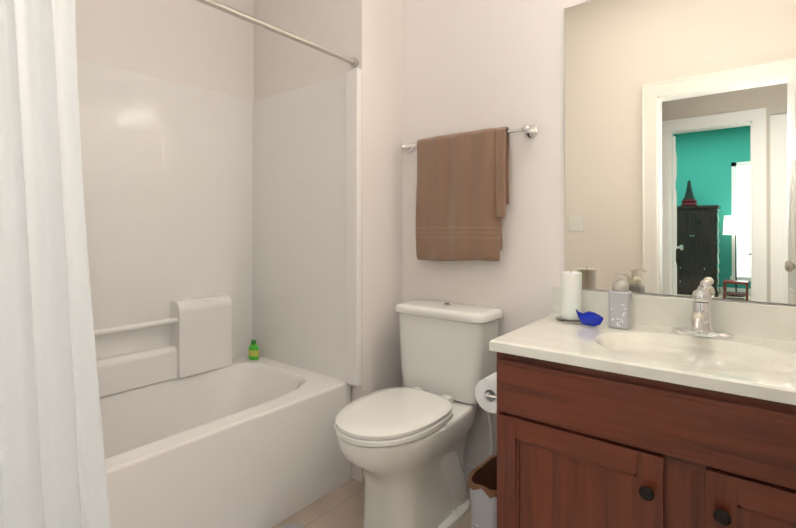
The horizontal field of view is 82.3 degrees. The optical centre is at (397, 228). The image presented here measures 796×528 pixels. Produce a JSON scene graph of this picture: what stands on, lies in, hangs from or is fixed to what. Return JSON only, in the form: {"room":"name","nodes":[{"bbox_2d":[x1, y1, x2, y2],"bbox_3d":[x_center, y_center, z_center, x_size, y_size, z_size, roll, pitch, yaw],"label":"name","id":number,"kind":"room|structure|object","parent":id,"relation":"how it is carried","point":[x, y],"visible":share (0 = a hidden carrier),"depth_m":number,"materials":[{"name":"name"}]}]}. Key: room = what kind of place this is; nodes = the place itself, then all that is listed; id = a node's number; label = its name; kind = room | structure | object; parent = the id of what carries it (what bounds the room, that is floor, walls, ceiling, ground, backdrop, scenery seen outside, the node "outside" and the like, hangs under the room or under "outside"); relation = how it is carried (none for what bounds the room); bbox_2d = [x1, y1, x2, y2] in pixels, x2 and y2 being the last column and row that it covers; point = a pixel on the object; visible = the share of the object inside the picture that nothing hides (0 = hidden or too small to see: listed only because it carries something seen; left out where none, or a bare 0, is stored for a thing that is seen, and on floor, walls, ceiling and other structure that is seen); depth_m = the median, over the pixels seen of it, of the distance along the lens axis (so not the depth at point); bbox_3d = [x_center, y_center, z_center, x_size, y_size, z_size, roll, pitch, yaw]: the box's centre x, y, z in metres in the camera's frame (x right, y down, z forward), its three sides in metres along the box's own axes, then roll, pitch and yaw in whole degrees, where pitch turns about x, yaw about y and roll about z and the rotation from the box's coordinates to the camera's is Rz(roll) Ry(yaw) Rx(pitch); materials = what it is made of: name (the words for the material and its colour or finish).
{"room":"bathroom","nodes":[
{"label":"bathroom","id":0,"kind":"room"},
{"bbox_2d":[75,0,253,101],"bbox_3d":[-1.264,-0.348,2.081,0.060,3.000,2.070,0,0,38],"label":"wall","id":1,"kind":"structure","parent":0,"point":[194,43],"depth_m":2.24,"materials":[{"name":"white paint"}]},
{"bbox_2d":[254,0,401,482],"bbox_3d":[-0.381,-0.346,2.473,0.840,3.000,0.360,0,0,38],"label":"wall","id":2,"kind":"structure","parent":0,"point":[367,34],"depth_m":2.21,"materials":[{"name":"white paint"}]},
{"bbox_2d":[195,0,357,66],"bbox_3d":[-0.706,-0.765,1.450,0.042,0.042,1.642,0,0,38],"label":"curtain rod","id":3,"kind":"object","parent":2,"relation":"attached to","point":[352,61],"visible":0.98,"depth_m":1.74,"materials":[{"name":"silver metal"}]},
{"bbox_2d":[0,0,110,527],"bbox_3d":[-0.935,0.151,1.083,0.144,1.875,0.716,0,0,38],"label":"shower curtain","id":4,"kind":"object","parent":3,"relation":"hanging from","point":[52,466],"visible":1,"depth_m":1.16,"materials":[{"name":"white fabric"}]},
{"bbox_2d":[465,463,475,483],"bbox_3d":[-0.292,1.107,1.307,0.798,0.085,1.950,0,0,38],"label":"baseboard","id":5,"kind":"structure","parent":2,"relation":"attached to","point":[469,468],"depth_m":2.06,"materials":[{"name":"white"}]},
{"bbox_2d":[272,478,471,527],"bbox_3d":[-0.221,1.174,1.250,2.720,0.050,2.070,0,0,38],"label":"floor","id":6,"kind":"structure","parent":0,"point":[342,506],"depth_m":1.85,"materials":[{"name":"beige tile"}]},
{"bbox_2d":[77,57,361,527],"bbox_3d":[-1.000,0.214,1.679,0.841,1.874,1.641,0,0,38],"label":"bathtub","id":7,"kind":"object","parent":6,"relation":"on","point":[222,231],"visible":0.83,"depth_m":2.13,"materials":[{"name":"white plastic"}]},
{"bbox_2d":[248,340,258,359],"bbox_3d":[-0.779,0.651,2.458,0.071,0.102,0.043,0,0,38],"label":"shampoo bottle","id":8,"kind":"object","parent":7,"relation":"on","point":[253,351],"visible":1,"depth_m":2.44,"materials":[{"name":"green plastic"}]},
{"bbox_2d":[279,524,305,527],"bbox_3d":[-0.522,1.141,1.240,0.540,0.015,1.000,0,0,38],"label":"bath rug","id":9,"kind":"object","parent":6,"relation":"on","point":[292,526],"visible":1,"depth_m":1.74,"materials":[{"name":"white fabric"}]},
{"bbox_2d":[334,299,502,527],"bbox_3d":[0.060,0.745,1.801,0.460,0.835,0.735,0,0,38],"label":"toilet","id":10,"kind":"object","parent":6,"relation":"on","point":[402,449],"visible":0.92,"depth_m":1.75,"materials":[{"name":"white ceramic"}]},
{"bbox_2d":[468,454,496,527],"bbox_3d":[0.354,0.999,1.600,0.147,0.303,0.257,0,0,38],"label":"trash can","id":11,"kind":"object","parent":6,"relation":"on","point":[482,480],"visible":0.35,"depth_m":1.52,"materials":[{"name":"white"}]},
{"bbox_2d":[475,280,795,527],"bbox_3d":[0.768,0.656,1.338,1.050,0.986,0.583,0,0,38],"label":"bathroom vanity","id":12,"kind":"object","parent":6,"relation":"on","point":[669,412],"visible":1,"depth_m":1.21,"materials":[{"name":"brown wood"}]},
{"bbox_2d":[556,270,581,322],"bbox_3d":[0.640,0.246,1.683,0.110,0.184,0.110,0,0,38],"label":"candle","id":13,"kind":"object","parent":12,"relation":"on","point":[571,291],"visible":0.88,"depth_m":1.65,"materials":[{"name":"white wax"}]},
{"bbox_2d":[576,309,603,326],"bbox_3d":[0.666,0.311,1.585,0.091,0.054,0.042,0,0,38],"label":"bird","id":14,"kind":"object","parent":12,"relation":"on","point":[590,318],"visible":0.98,"depth_m":1.57},
{"bbox_2d":[609,273,631,328],"bbox_3d":[0.766,0.245,1.564,0.071,0.187,0.066,0,0,38],"label":"soap dispenser","id":15,"kind":"object","parent":12,"relation":"on","point":[620,304],"visible":1,"depth_m":1.54,"materials":[{"name":"ceramic"}]},
{"bbox_2d":[402,0,795,466],"bbox_3d":[0.753,-0.349,1.763,1.820,3.000,0.068,0,0,38],"label":"wall","id":16,"kind":"structure","parent":0,"point":[680,147],"depth_m":1.68,"materials":[{"name":"white paint"}]},
{"bbox_2d":[400,125,537,260],"bbox_3d":[0.279,-0.139,2.040,0.676,0.575,0.096,0,0,38],"label":"towel rail","id":17,"kind":"object","parent":16,"relation":"attached to","point":[463,191],"visible":1,"depth_m":1.98,"materials":[{"name":"brown fabric"}]},
{"bbox_2d":[416,126,509,260],"bbox_3d":[0.273,-0.138,2.026,0.460,0.576,0.066,0,0,38],"label":"towel","id":18,"kind":"object","parent":17,"relation":"hanging from","point":[463,188],"depth_m":1.98,"materials":[{"name":"brown fabric"}]}
]}

